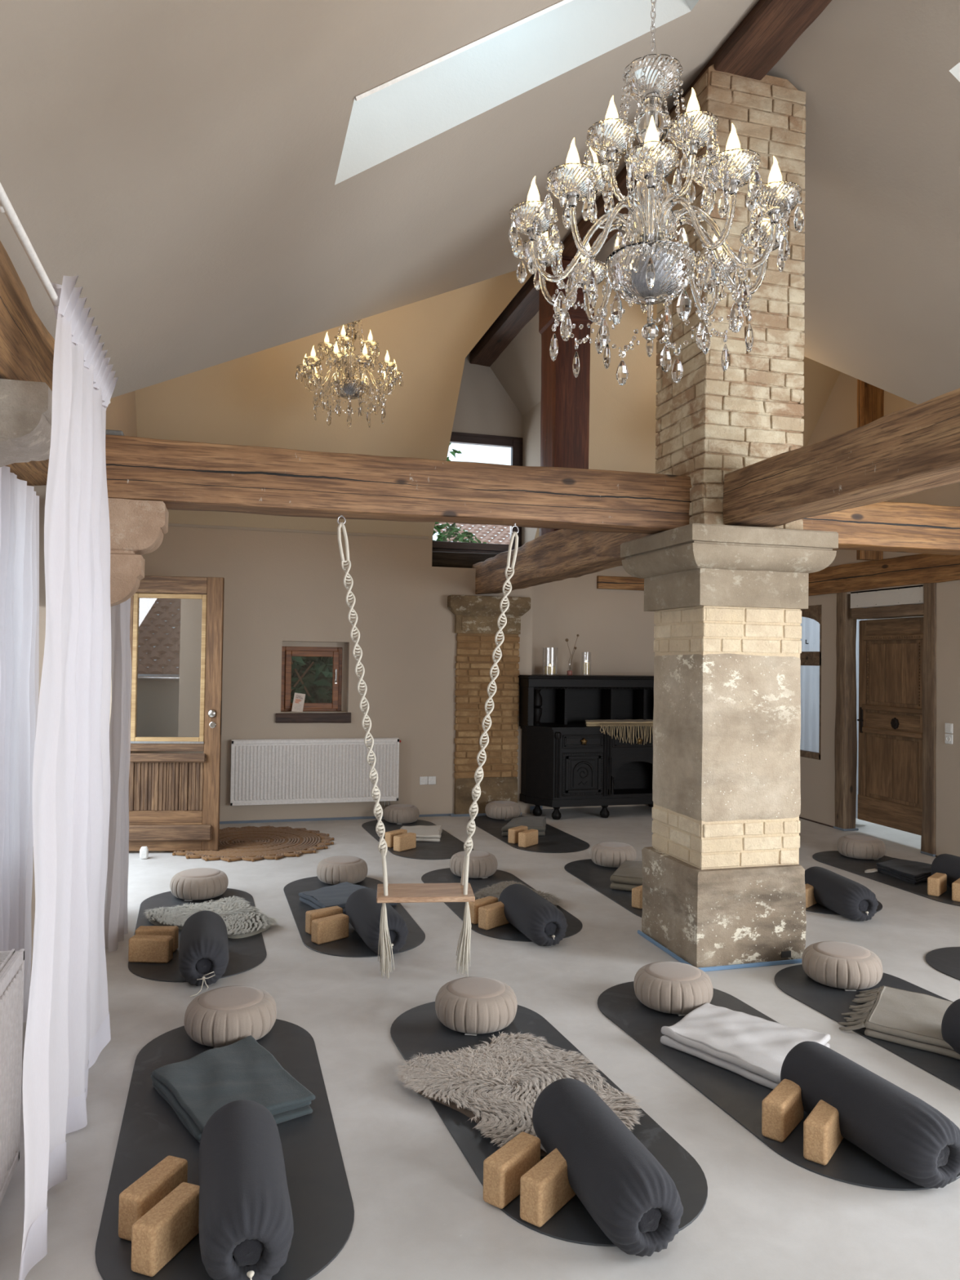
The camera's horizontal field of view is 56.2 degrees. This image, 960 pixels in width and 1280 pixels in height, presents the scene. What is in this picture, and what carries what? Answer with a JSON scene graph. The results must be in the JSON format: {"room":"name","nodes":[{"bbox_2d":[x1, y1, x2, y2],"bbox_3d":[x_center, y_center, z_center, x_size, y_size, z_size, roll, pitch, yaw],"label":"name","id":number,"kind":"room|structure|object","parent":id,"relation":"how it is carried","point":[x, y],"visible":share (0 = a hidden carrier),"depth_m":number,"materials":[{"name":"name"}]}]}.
{"room":"exercise studio","nodes":[
{"label":"exercise studio","id":0,"kind":"room"},
{"bbox_2d":[30,391,140,981],"bbox_3d":[-1.666,-0.858,2.496,0.350,4.900,12.280,1,-1,-16],"label":"wall","id":1,"kind":"structure","parent":0,"point":[40,491],"depth_m":4.08,"materials":[{"name":"paint"}]},
{"bbox_2d":[0,948,24,1204],"bbox_3d":[-1.075,1.216,1.428,0.120,0.625,2.600,1,-1,-16],"label":"radiator","id":2,"kind":"object","parent":1,"relation":"attached to","point":[11,962],"visible":1,"depth_m":2.55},
{"bbox_2d":[0,378,52,466],"bbox_3d":[-1.465,-0.614,2.632,0.433,0.220,0.363,1,-1,-16],"label":"stone corbel","id":3,"kind":"object","parent":1,"relation":"attached to","point":[25,406],"visible":0.76,"depth_m":2.51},
{"bbox_2d":[0,240,54,485],"bbox_3d":[-1.354,-0.911,2.076,0.346,0.370,4.300,1,-2,-16],"label":"timber beam","id":4,"kind":"structure","parent":1,"relation":"attached to","point":[27,347],"depth_m":2.66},
{"bbox_2d":[0,466,39,1022],"bbox_3d":[-1.696,0.473,3.047,0.100,2.220,1.708,1,-1,-16],"label":"curtain","id":5,"kind":"object","parent":4,"relation":"hanging from","point":[19,502],"visible":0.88,"depth_m":3.51,"materials":[{"name":"fabric"}]},
{"bbox_2d":[0,182,110,404],"bbox_3d":[-1.037,-0.935,1.761,0.150,0.042,3.320,1,-1,-15],"label":"curtain rod","id":6,"kind":"object","parent":4,"relation":"attached to","point":[6,206],"visible":0.7,"depth_m":2.09,"materials":[{"name":"white metal"}]},
{"bbox_2d":[18,275,118,1279],"bbox_3d":[-1.306,0.310,2.942,0.104,2.572,1.660,1,-1,-16],"label":"curtain","id":7,"kind":"object","parent":6,"relation":"hanging from","point":[68,1024],"visible":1,"depth_m":2.63,"materials":[{"name":"fabric"}]},
{"bbox_2d":[104,597,131,952],"bbox_3d":[-1.993,0.509,4.973,0.127,2.240,0.571,1,-1,-16],"label":"curtain","id":8,"kind":"object","parent":1,"relation":"hanging from","point":[116,917],"visible":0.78,"depth_m":4.77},
{"bbox_2d":[107,497,168,606],"bbox_3d":[-1.699,-0.388,4.126,0.490,0.490,0.253,1,-1,-16],"label":"stone corbel","id":9,"kind":"object","parent":1,"relation":"attached to","point":[138,527],"visible":0.52,"depth_m":4.05,"materials":[{"name":"stone"}]},
{"bbox_2d":[105,434,691,534],"bbox_3d":[-0.369,-0.753,4.507,3.100,0.298,0.263,1,-1,-16],"label":"timber beam","id":10,"kind":"structure","parent":9,"relation":"on","point":[184,475],"depth_m":4.37,"materials":[{"name":"brown wood"}]},
{"bbox_2d":[337,515,519,978],"bbox_3d":[-0.257,0.500,4.449,0.925,2.244,0.280,1,-1,-7],"label":"swing","id":11,"kind":"object","parent":10,"relation":"hanging from","point":[462,891],"visible":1,"depth_m":4.41,"materials":[{"name":"fabric"}]},
{"bbox_2d":[128,575,224,851],"bbox_3d":[-2.430,0.576,7.092,0.758,2.160,0.085,1,-1,-6],"label":"door","id":12,"kind":"structure","parent":1,"relation":"in","point":[175,798],"depth_m":7.08,"materials":[{"name":"brown wood"}]},
{"bbox_2d":[136,352,533,821],"bbox_3d":[0.084,-0.804,9.424,7.170,5.128,0.670,1,-1,-16],"label":"wall","id":13,"kind":"structure","parent":0,"point":[280,586],"depth_m":8.63,"materials":[{"name":"paint"}]},
{"bbox_2d":[168,523,428,538],"bbox_3d":[-1.794,-1.038,8.546,2.670,0.025,0.010,1,-1,-16],"label":"trim","id":14,"kind":"structure","parent":13,"relation":"attached to","point":[169,524],"depth_m":8.54,"materials":[{"name":"paint"}]},
{"bbox_2d":[275,712,351,723],"bbox_3d":[-1.605,0.744,8.643,0.705,0.103,0.214,1,-1,-16],"label":"window sill","id":15,"kind":"structure","parent":13,"relation":"attached to","point":[291,717],"depth_m":8.54,"materials":[{"name":"brown wood"}]},
{"bbox_2d":[280,640,346,711],"bbox_3d":[-1.625,0.362,8.769,0.650,0.720,0.188,1,-1,-16],"label":"window","id":16,"kind":"structure","parent":13,"relation":"in","point":[338,651],"depth_m":8.75,"materials":[{"name":"orange wood"}]},
{"bbox_2d":[230,737,400,806],"bbox_3d":[-1.538,1.273,8.521,1.588,0.669,0.107,1,-1,-16],"label":"radiator","id":17,"kind":"object","parent":13,"relation":"attached to","point":[264,771],"visible":0.98,"depth_m":8.46,"materials":[{"name":"silver metal"}]},
{"bbox_2d":[219,813,453,823],"bbox_3d":[-1.688,1.706,8.529,2.970,0.022,0.012,1,-1,-16],"label":"baseboard","id":18,"kind":"structure","parent":13,"relation":"attached to","point":[428,815],"depth_m":8.55,"materials":[{"name":"grey plastic"}]},
{"bbox_2d":[431,431,522,553],"bbox_3d":[-0.088,-1.537,9.476,1.100,1.270,0.120,1,-1,-16],"label":"window","id":19,"kind":"structure","parent":13,"relation":"in","point":[514,443],"depth_m":9.47,"materials":[{"name":"brown wood"}]},
{"bbox_2d":[0,0,959,404],"bbox_3d":[2.071,-2.047,2.461,7.160,2.376,10.150,1,-1,-16],"label":"ceiling","id":20,"kind":"structure","parent":0,"point":[180,159],"depth_m":3.86,"materials":[{"name":"paint"}]},
{"bbox_2d":[334,0,698,185],"bbox_3d":[0.146,-2.451,3.428,1.792,1.383,0.640,1,-1,-16],"label":"window","id":21,"kind":"structure","parent":20,"relation":"attached to","point":[402,113],"depth_m":3.69,"materials":[{"name":"white glass"}]},
{"bbox_2d":[470,0,831,366],"bbox_3d":[1.651,-3.138,3.738,0.292,0.285,12.200,1,-1,-16],"label":"ridge beam","id":22,"kind":"structure","parent":20,"relation":"attached to","point":[771,27],"depth_m":4.66,"materials":[{"name":"wood"}]},
{"bbox_2d":[508,0,804,385],"bbox_3d":[0.449,-1.486,2.338,0.720,1.511,0.753,1,-1,-29],"label":"chandelier","id":23,"kind":"object","parent":20,"relation":"hanging from","point":[646,272],"visible":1,"depth_m":2.24,"materials":[{"name":"clear glass"}]},
{"bbox_2d":[0,805,959,1279],"bbox_3d":[2.829,1.763,4.040,10.300,0.150,12.900,1,-1,-16],"label":"floor","id":24,"kind":"structure","parent":0,"point":[421,1212],"depth_m":3.33,"materials":[{"name":"concrete"}]},
{"bbox_2d":[128,888,266,982],"bbox_3d":[-1.617,1.645,5.159,0.680,0.005,1.795,1,-1,-18],"label":"yoga mat","id":25,"kind":"object","parent":24,"relation":"on","point":[246,953],"visible":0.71,"depth_m":4.72,"materials":[{"name":"rubber"}]},
{"bbox_2d":[128,934,173,963],"bbox_3d":[-1.671,1.569,4.568,0.208,0.122,0.074,1,-1,3],"label":"block","id":26,"kind":"object","parent":25,"relation":"on","point":[142,948],"visible":1,"depth_m":4.53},
{"bbox_2d":[135,925,178,952],"bbox_3d":[-1.698,1.571,4.724,0.208,0.122,0.074,1,-1,-2],"label":"block","id":27,"kind":"object","parent":25,"relation":"on","point":[173,931],"visible":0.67,"depth_m":4.70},
{"bbox_2d":[169,867,228,901],"bbox_3d":[-1.816,1.575,5.825,0.359,0.152,0.365,1,-1,9],"label":"cushion","id":28,"kind":"object","parent":25,"relation":"on","point":[198,883],"visible":1,"depth_m":5.70,"materials":[{"name":"beige fabric"}]},
{"bbox_2d":[178,910,229,996],"bbox_3d":[-1.363,1.526,4.440,0.234,0.212,0.698,1,-1,-17],"label":"bolster","id":29,"kind":"object","parent":25,"relation":"on","point":[204,935],"visible":1,"depth_m":4.25,"materials":[{"name":"fabric"}]},
{"bbox_2d":[143,896,279,938],"bbox_3d":[-1.559,1.624,5.232,0.641,0.042,0.818,2,-2,-38],"label":"sheepskin","id":30,"kind":"object","parent":25,"relation":"on","point":[240,921],"visible":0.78,"depth_m":5.25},
{"bbox_2d":[94,1018,354,1279],"bbox_3d":[-0.842,1.612,3.009,0.680,0.005,1.795,1,-1,-16],"label":"yoga mat","id":31,"kind":"object","parent":24,"relation":"on","point":[322,1203],"visible":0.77,"depth_m":2.79,"materials":[{"name":"rubber"}]},
{"bbox_2d":[118,1155,187,1240],"bbox_3d":[-0.898,1.536,2.479,0.074,0.122,0.208,0,-1,19],"label":"block","id":32,"kind":"object","parent":31,"relation":"on","point":[137,1199],"visible":0.7,"depth_m":2.43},
{"bbox_2d":[130,1182,199,1276],"bbox_3d":[-0.814,1.535,2.350,0.074,0.122,0.208,0,-1,19],"label":"block","id":33,"kind":"object","parent":31,"relation":"on","point":[162,1232],"visible":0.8,"depth_m":2.30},
{"bbox_2d":[183,985,276,1048],"bbox_3d":[-1.024,1.541,3.703,0.366,0.155,0.372,1,-1,-1],"label":"cushion","id":34,"kind":"object","parent":31,"relation":"on","point":[222,1016],"visible":0.94,"depth_m":3.58,"materials":[{"name":"beige fabric"}]},
{"bbox_2d":[150,1035,315,1142],"bbox_3d":[-0.898,1.577,3.192,0.410,0.068,0.611,2,-1,-36],"label":"folded blanket","id":35,"kind":"object","parent":31,"relation":"on","point":[196,1087],"visible":0.87,"depth_m":3.14,"materials":[{"name":"green fabric"}]},
{"bbox_2d":[198,1099,293,1279],"bbox_3d":[-0.646,1.496,2.456,0.234,0.212,0.621,1,-1,-17],"label":"bolster","id":36,"kind":"object","parent":31,"relation":"on","point":[245,1206],"visible":1,"depth_m":2.28,"materials":[{"name":"fabric"}]},
{"bbox_2d":[164,825,334,862],"bbox_3d":[-1.906,1.681,7.477,1.371,0.026,1.372,0,-1,37],"label":"jute rug","id":37,"kind":"object","parent":24,"relation":"on","point":[249,843],"visible":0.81,"depth_m":7.37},
{"bbox_2d":[283,875,425,957],"bbox_3d":[-0.813,1.665,5.551,0.680,0.005,1.795,1,-1,-17],"label":"yoga mat","id":38,"kind":"object","parent":24,"relation":"on","point":[352,946],"visible":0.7,"depth_m":5.14,"materials":[{"name":"rubber"}]},
{"bbox_2d":[311,913,349,944],"bbox_3d":[-0.823,1.589,4.948,0.208,0.122,0.074,2,-2,-44],"label":"block","id":39,"kind":"object","parent":38,"relation":"on","point":[334,927],"visible":1,"depth_m":4.91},
{"bbox_2d":[316,855,368,884],"bbox_3d":[-0.957,1.596,6.251,0.351,0.152,0.358,1,-1,-10],"label":"cushion","id":40,"kind":"object","parent":38,"relation":"on","point":[333,870],"visible":1,"depth_m":6.12,"materials":[{"name":"beige fabric"}]},
{"bbox_2d":[298,881,397,912],"bbox_3d":[-0.865,1.633,5.671,0.529,0.059,0.467,0,-2,45],"label":"folded blanket","id":41,"kind":"object","parent":38,"relation":"on","point":[337,895],"visible":0.56,"depth_m":5.66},
{"bbox_2d":[344,888,408,954],"bbox_3d":[-0.570,1.542,4.947,0.234,0.212,0.621,1,0,-21],"label":"bolster","id":42,"kind":"object","parent":38,"relation":"on","point":[363,911],"visible":0.76,"depth_m":4.76,"materials":[{"name":"fabric"}]},
{"bbox_2d":[361,819,473,859],"bbox_3d":[-0.574,1.715,7.835,0.680,0.006,1.795,1,-1,-19],"label":"yoga mat","id":43,"kind":"object","parent":24,"relation":"on","point":[449,845],"visible":0.4,"depth_m":7.49,"materials":[{"name":"rubber"}]},
{"bbox_2d":[382,804,419,824],"bbox_3d":[-0.747,1.646,8.537,0.340,0.152,0.347,1,-1,0],"label":"cushion","id":44,"kind":"object","parent":43,"relation":"on","point":[398,814],"visible":1,"depth_m":8.41,"materials":[{"name":"beige fabric"}]},
{"bbox_2d":[400,825,442,841],"bbox_3d":[-0.534,1.681,7.852,0.395,0.062,0.507,1,-1,0],"label":"folded blanket","id":45,"kind":"object","parent":43,"relation":"on","point":[424,833],"visible":0.71,"depth_m":7.76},
{"bbox_2d":[447,595,530,817],"bbox_3d":[0.068,0.657,9.011,0.829,2.187,0.230,1,-1,-16],"label":"brick pilaster","id":46,"kind":"object","parent":24,"relation":"on","point":[476,617],"visible":0.91,"depth_m":8.98,"materials":[{"name":"brick"}]},
{"bbox_2d":[471,528,650,594],"bbox_3d":[0.586,-0.661,7.241,0.273,0.350,4.120,1,-1,-15],"label":"timber beam","id":47,"kind":"structure","parent":46,"relation":"on","point":[561,554],"depth_m":6.91,"materials":[{"name":"brown wood"}]},
{"bbox_2d":[538,257,594,536],"bbox_3d":[0.673,-1.880,7.109,0.336,2.160,0.380,1,-1,-16],"label":"timber post","id":48,"kind":"object","parent":47,"relation":"on","point":[565,397],"visible":0.55,"depth_m":6.96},
{"bbox_2d":[421,867,582,941],"bbox_3d":[0.094,1.684,5.852,0.680,0.005,1.795,1,-1,-18],"label":"yoga mat","id":49,"kind":"object","parent":24,"relation":"on","point":[508,931],"visible":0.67,"depth_m":5.70,"materials":[{"name":"rubber"}]},
{"bbox_2d":[449,850,497,878],"bbox_3d":[-0.048,1.614,6.490,0.344,0.152,0.351,2,-2,-40],"label":"cushion","id":50,"kind":"object","parent":49,"relation":"on","point":[482,864],"visible":0.89,"depth_m":6.37,"materials":[{"name":"beige fabric"}]},
{"bbox_2d":[478,901,509,929],"bbox_3d":[0.084,1.607,5.250,0.074,0.122,0.208,0,-2,43],"label":"block","id":51,"kind":"object","parent":49,"relation":"on","point":[491,916],"visible":0.85,"depth_m":5.19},
{"bbox_2d":[474,880,562,906],"bbox_3d":[0.169,1.663,5.861,0.661,0.038,0.678,1,-1,-16],"label":"sheepskin","id":52,"kind":"object","parent":49,"relation":"on","point":[495,891],"visible":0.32,"depth_m":5.87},
{"bbox_2d":[497,884,568,946],"bbox_3d":[0.302,1.564,5.136,0.234,0.212,0.621,1,-1,-18],"label":"bolster","id":53,"kind":"object","parent":49,"relation":"on","point":[540,920],"visible":0.94,"depth_m":4.94,"materials":[{"name":"fabric"}]},
{"bbox_2d":[469,815,589,853],"bbox_3d":[0.410,1.735,8.137,0.680,0.006,1.795,1,-1,-18],"label":"yoga mat","id":54,"kind":"object","parent":24,"relation":"on","point":[555,840],"visible":0.44,"depth_m":7.80,"materials":[{"name":"rubber"}]},
{"bbox_2d":[484,800,520,820],"bbox_3d":[0.226,1.666,8.828,0.351,0.152,0.358,1,-1,-18],"label":"cushion","id":55,"kind":"object","parent":54,"relation":"on","point":[498,810],"visible":0.98,"depth_m":8.69,"materials":[{"name":"beige fabric"}]},
{"bbox_2d":[501,816,546,835],"bbox_3d":[0.408,1.678,8.188,0.382,0.107,0.649,1,-1,5],"label":"folded blanket","id":56,"kind":"object","parent":54,"relation":"on","point":[539,823],"visible":0.8,"depth_m":8.01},
{"bbox_2d":[390,1001,707,1246],"bbox_3d":[0.153,1.631,3.264,0.680,0.005,1.795,1,-1,-20],"label":"yoga mat","id":57,"kind":"object","parent":24,"relation":"on","point":[419,1029],"visible":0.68,"depth_m":2.95,"materials":[{"name":"rubber"}]},
{"bbox_2d":[435,976,517,1035],"bbox_3d":[-0.016,1.558,3.857,0.351,0.155,0.358,1,-1,7],"label":"cushion","id":58,"kind":"object","parent":57,"relation":"on","point":[473,1006],"visible":1,"depth_m":3.74,"materials":[{"name":"beige fabric"}]},
{"bbox_2d":[483,1131,540,1208],"bbox_3d":[0.095,1.554,2.642,0.074,0.122,0.208,0,-1,36],"label":"block","id":59,"kind":"object","parent":57,"relation":"on","point":[503,1170],"visible":0.88,"depth_m":2.58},
{"bbox_2d":[395,1031,644,1155],"bbox_3d":[0.156,1.605,3.208,0.732,0.043,0.887,2,-1,-33],"label":"sheepskin","id":60,"kind":"object","parent":57,"relation":"on","point":[498,1085],"visible":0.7,"depth_m":3.26,"materials":[{"name":"fur"}]},
{"bbox_2d":[520,1147,575,1226],"bbox_3d":[0.198,1.554,2.562,0.074,0.122,0.208,0,-1,36],"label":"block","id":61,"kind":"object","parent":57,"relation":"on","point":[545,1188],"visible":0.78,"depth_m":2.50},
{"bbox_2d":[532,1078,683,1257],"bbox_3d":[0.358,1.507,2.612,0.234,0.212,0.603,1,0,-18],"label":"bolster","id":62,"kind":"object","parent":57,"relation":"on","point":[624,1188],"visible":0.98,"depth_m":2.44,"materials":[{"name":"fabric"}]},
{"bbox_2d":[518,674,653,819],"bbox_3d":[1.244,1.070,9.213,1.720,1.405,0.684,1,-1,-16],"label":"sideboard","id":63,"kind":"object","parent":24,"relation":"on","point":[566,762],"visible":0.84,"depth_m":8.95,"materials":[{"name":"black wood"}]},
{"bbox_2d":[585,719,653,745],"bbox_3d":[1.436,0.933,9.135,0.869,0.233,0.412,1,-1,-16],"label":"fringed throw","id":64,"kind":"object","parent":63,"relation":"on","point":[608,722],"visible":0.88,"depth_m":8.97,"materials":[{"name":"beige fabric"}]},
{"bbox_2d":[564,858,642,917],"bbox_3d":[1.123,1.705,6.192,0.680,0.005,1.795,1,-1,-16],"label":"yoga mat","id":65,"kind":"object","parent":24,"relation":"on","point":[597,877],"visible":0.33,"depth_m":6.40,"materials":[{"name":"rubber"}]},
{"bbox_2d":[590,841,636,867],"bbox_3d":[1.018,1.637,6.875,0.348,0.152,0.354,2,-1,-33],"label":"cushion","id":66,"kind":"object","parent":65,"relation":"on","point":[606,854],"visible":0.88,"depth_m":6.75,"materials":[{"name":"beige fabric"}]},
{"bbox_2d":[609,860,642,891],"bbox_3d":[1.084,1.639,6.295,0.264,0.126,0.540,0,-1,22],"label":"folded blanket","id":67,"kind":"object","parent":65,"relation":"on","point":[628,876],"visible":0.63,"depth_m":6.10,"materials":[{"name":"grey fabric"}]},
{"bbox_2d":[620,63,838,971],"bbox_3d":[1.349,-0.664,4.989,0.851,4.700,0.852,1,-1,-16],"label":"brick pillar","id":68,"kind":"structure","parent":24,"relation":"on","point":[724,888],"depth_m":4.72,"materials":[{"name":"stone"}]},
{"bbox_2d":[722,387,959,527],"bbox_3d":[1.945,-0.763,2.815,0.332,0.290,3.940,1,-1,-16],"label":"timber beam","id":69,"kind":"structure","parent":68,"relation":"attached to","point":[914,449],"depth_m":3.73,"materials":[{"name":"brown wood"}]},
{"bbox_2d":[802,501,959,555],"bbox_3d":[2.967,-0.650,5.439,2.770,0.274,0.252,1,-1,-16],"label":"timber beam","id":70,"kind":"structure","parent":68,"relation":"attached to","point":[884,526],"depth_m":5.16,"materials":[{"name":"orange wood"}]},
{"bbox_2d":[597,981,959,1191],"bbox_3d":[1.064,1.649,3.536,0.680,0.005,1.795,1,-1,-20],"label":"yoga mat","id":71,"kind":"object","parent":24,"relation":"on","point":[741,1098],"visible":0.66,"depth_m":3.30,"materials":[{"name":"rubber"}]},
{"bbox_2d":[633,961,713,1015],"bbox_3d":[0.878,1.576,4.095,0.351,0.155,0.358,1,-1,-10],"label":"cushion","id":72,"kind":"object","parent":71,"relation":"on","point":[679,988],"visible":0.92,"depth_m":3.98,"materials":[{"name":"beige fabric"}]},
{"bbox_2d":[660,1002,831,1088],"bbox_3d":[1.049,1.609,3.614,0.538,0.076,0.498,0,-2,41],"label":"folded blanket","id":73,"kind":"object","parent":71,"relation":"on","point":[754,1048],"visible":0.8,"depth_m":3.58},
{"bbox_2d":[761,1079,804,1142],"bbox_3d":[1.016,1.575,3.015,0.074,0.122,0.208,0,-2,38],"label":"block","id":74,"kind":"object","parent":71,"relation":"on","point":[782,1109],"visible":0.97,"depth_m":2.95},
{"bbox_2d":[803,1099,843,1165],"bbox_3d":[1.104,1.573,2.886,0.074,0.122,0.208,0,-1,36],"label":"block","id":75,"kind":"object","parent":71,"relation":"on","point":[822,1136],"visible":0.84,"depth_m":2.81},
{"bbox_2d":[780,1040,959,1188],"bbox_3d":[1.265,1.526,2.929,0.234,0.212,0.603,1,0,-23],"label":"bolster","id":76,"kind":"object","parent":71,"relation":"on","point":[912,1138],"visible":0.95,"depth_m":2.79,"materials":[{"name":"fabric"}]},
{"bbox_2d":[805,900,882,915],"bbox_3d":[2.123,1.725,6.466,0.680,0.005,1.795,1,-1,-17],"label":"yoga mat","id":77,"kind":"object","parent":24,"relation":"on","point":[816,908],"visible":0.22,"depth_m":5.69,"materials":[{"name":"rubber"}]},
{"bbox_2d":[804,866,878,920],"bbox_3d":[2.277,1.604,5.702,0.234,0.212,0.621,1,-1,-9],"label":"bolster","id":78,"kind":"object","parent":77,"relation":"on","point":[848,898],"visible":0.9,"depth_m":5.52,"materials":[{"name":"fabric"}]},
{"bbox_2d":[773,964,959,1089],"bbox_3d":[1.956,1.668,3.807,0.680,0.005,1.795,1,-1,-19],"label":"yoga mat","id":79,"kind":"object","parent":24,"relation":"on","point":[830,1002],"visible":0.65,"depth_m":4.14,"materials":[{"name":"rubber"}]},
{"bbox_2d":[801,941,883,991],"bbox_3d":[1.780,1.595,4.430,0.369,0.155,0.376,1,-1,4],"label":"cushion","id":80,"kind":"object","parent":79,"relation":"on","point":[848,966],"visible":1,"depth_m":4.31,"materials":[{"name":"beige fabric"}]},
{"bbox_2d":[837,985,959,1059],"bbox_3d":[1.963,1.634,3.803,0.838,0.068,0.546,0,-2,38],"label":"blanket","id":81,"kind":"object","parent":79,"relation":"on","point":[913,1020],"visible":0.93,"depth_m":3.82,"materials":[{"name":"beige fabric"}]},
{"bbox_2d":[941,998,959,1054],"bbox_3d":[2.045,1.546,3.359,0.234,0.212,0.603,1,0,-20],"label":"bolster","id":82,"kind":"object","parent":79,"relation":"on","point":[950,1024],"visible":0.94,"depth_m":3.55,"materials":[{"name":"fabric"}]},
{"bbox_2d":[812,850,959,906],"bbox_3d":[3.172,1.743,6.622,0.680,0.005,1.795,1,-1,-17],"label":"yoga mat","id":83,"kind":"object","parent":24,"relation":"on","point":[833,858],"visible":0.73,"depth_m":6.71,"materials":[{"name":"rubber"}]},
{"bbox_2d":[836,835,885,860],"bbox_3d":[3.086,1.674,7.288,0.366,0.152,0.372,2,-1,-31],"label":"cushion","id":84,"kind":"object","parent":83,"relation":"on","point":[857,846],"visible":1,"depth_m":7.16,"materials":[{"name":"beige fabric"}]},
{"bbox_2d":[864,857,931,884],"bbox_3d":[3.141,1.710,6.686,0.508,0.068,0.445,2,-2,-39],"label":"folded blanket","id":85,"kind":"object","parent":83,"relation":"on","point":[909,871],"visible":0.89,"depth_m":6.62,"materials":[{"name":"grey fabric"}]},
{"bbox_2d":[930,853,959,888],"bbox_3d":[3.385,1.622,6.125,0.234,0.212,0.603,1,0,-19],"label":"bolster","id":86,"kind":"object","parent":83,"relation":"on","point":[948,864],"visible":0.8,"depth_m":6.25,"materials":[{"name":"fabric"}]},
{"bbox_2d":[924,946,959,980],"bbox_3d":[2.855,1.687,4.116,0.680,0.005,1.795,1,-1,-18],"label":"yoga mat","id":87,"kind":"object","parent":24,"relation":"on","point":[946,961],"visible":1,"depth_m":4.75,"materials":[{"name":"rubber"}]},
{"bbox_2d":[134,266,840,538],"bbox_3d":[0.448,-2.079,8.239,7.160,2.118,1.850,1,-1,-16],"label":"wall","id":88,"kind":"structure","parent":0,"point":[256,399],"depth_m":7.85,"materials":[{"name":"paint"}]},
{"bbox_2d":[466,276,541,545],"bbox_3d":[0.244,-1.934,8.397,1.060,2.408,2.270,1,-1,-16],"label":"wall","id":89,"kind":"structure","parent":0,"point":[517,368],"depth_m":9.15,"materials":[{"name":"paint"}]},
{"bbox_2d":[521,544,655,808],"bbox_3d":[1.378,0.395,9.742,4.060,2.780,0.220,1,-1,-16],"label":"wall","id":90,"kind":"structure","parent":0,"point":[613,627],"depth_m":9.58,"materials":[{"name":"paint"}]},
{"bbox_2d":[431,551,498,568],"bbox_3d":[-0.061,-0.818,9.367,1.060,0.165,0.190,1,-1,-16],"label":"beam","id":91,"kind":"structure","parent":90,"relation":"attached to","point":[444,559],"depth_m":9.23,"materials":[{"name":"brown wood"}]},
{"bbox_2d":[596,575,644,591],"bbox_3d":[1.715,-0.607,9.724,0.960,0.144,0.064,1,-1,-16],"label":"lintel","id":92,"kind":"object","parent":90,"relation":"attached to","point":[602,582],"visible":0.51,"depth_m":9.63,"materials":[{"name":"orange wood"}]},
{"bbox_2d":[799,372,959,857],"bbox_3d":[4.701,-0.730,4.359,0.180,4.900,12.420,1,-1,-16],"label":"wall","id":93,"kind":"structure","parent":0,"point":[838,415],"depth_m":7.82,"materials":[{"name":"paint"}]},
{"bbox_2d":[800,604,822,759],"bbox_3d":[3.239,0.420,9.227,0.076,1.520,0.880,1,-1,-16],"label":"window","id":94,"kind":"structure","parent":93,"relation":"in","point":[807,658],"depth_m":8.91,"materials":[{"name":"wood"}]},
{"bbox_2d":[808,553,959,595],"bbox_3d":[3.644,-0.589,7.996,0.178,0.268,4.600,1,-1,-16],"label":"timber beam","id":95,"kind":"structure","parent":93,"relation":"attached to","point":[922,568],"depth_m":7.94,"materials":[{"name":"orange wood"}]},
{"bbox_2d":[856,378,884,560],"bbox_3d":[3.551,-1.690,8.040,0.386,1.960,0.077,1,-1,-16],"label":"timber post","id":96,"kind":"object","parent":95,"relation":"on","point":[870,398],"visible":0.09,"depth_m":7.99,"materials":[{"name":"orange wood"}]},
{"bbox_2d":[833,582,936,856],"bbox_3d":[3.638,0.660,7.987,0.202,2.240,1.264,1,-1,-16],"label":"door","id":97,"kind":"structure","parent":93,"relation":"in","point":[897,719],"depth_m":8.04,"materials":[{"name":"brown wood"}]},
{"bbox_2d":[870,603,924,619],"bbox_3d":[5.080,0.293,8.853,3.020,3.050,5.300,1,-1,-16],"label":"wall","id":98,"kind":"structure","parent":0,"point":[918,603],"depth_m":11.13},
{"bbox_2d":[800,617,866,818],"bbox_3d":[3.589,0.583,9.363,0.088,2.350,1.310,1,-1,-16],"label":"curtain","id":99,"kind":"object","parent":98,"relation":"hanging from","point":[810,674],"visible":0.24,"depth_m":9.60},
{"bbox_3d":[-0.697,-2.033,5.656,3.560,2.350,2.500,1,-1,-16],"label":"ceiling","id":100,"kind":"structure","parent":0,"visible":0},
{"bbox_2d":[295,319,403,428],"bbox_3d":[-0.911,-2.076,6.334,0.753,1.051,0.720,1,-1,-12],"label":"chandelier","id":101,"kind":"object","parent":100,"relation":"hanging from","point":[353,385],"visible":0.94,"depth_m":6.25,"materials":[{"name":"clear glass"}]},
{"label":"outside","id":102,"kind":"structure","parent":0,"visible":0},
{"bbox_3d":[-0.540,2.106,9.164,36.000,0.480,42.000,1,-1,-16],"label":"ground","id":103,"kind":"structure","parent":102,"visible":0},
{"bbox_2d":[290,656,333,702],"bbox_3d":[-2.028,0.602,9.830,2.832,2.610,1.111,1,-1,-16],"label":"shrub","id":104,"kind":"object","parent":103,"relation":"on","point":[313,676],"visible":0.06,"depth_m":9.63,"materials":[{"name":"green plant"}]},
{"bbox_2d":[432,522,486,543],"bbox_3d":[-0.613,-1.226,12.504,1.697,0.944,1.007,1,-1,-16],"label":"shrub","id":105,"kind":"object","parent":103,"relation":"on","point":[442,537],"visible":0.1,"depth_m":12.47,"materials":[{"name":"green plant"}]},
{"bbox_2d":[433,522,510,544],"bbox_3d":[1.302,-0.256,16.270,4.500,4.590,2.467,1,-1,-16],"label":"house","id":106,"kind":"structure","parent":103,"relation":"on","point":[490,534],"depth_m":15.77,"materials":[{"name":"tile"}]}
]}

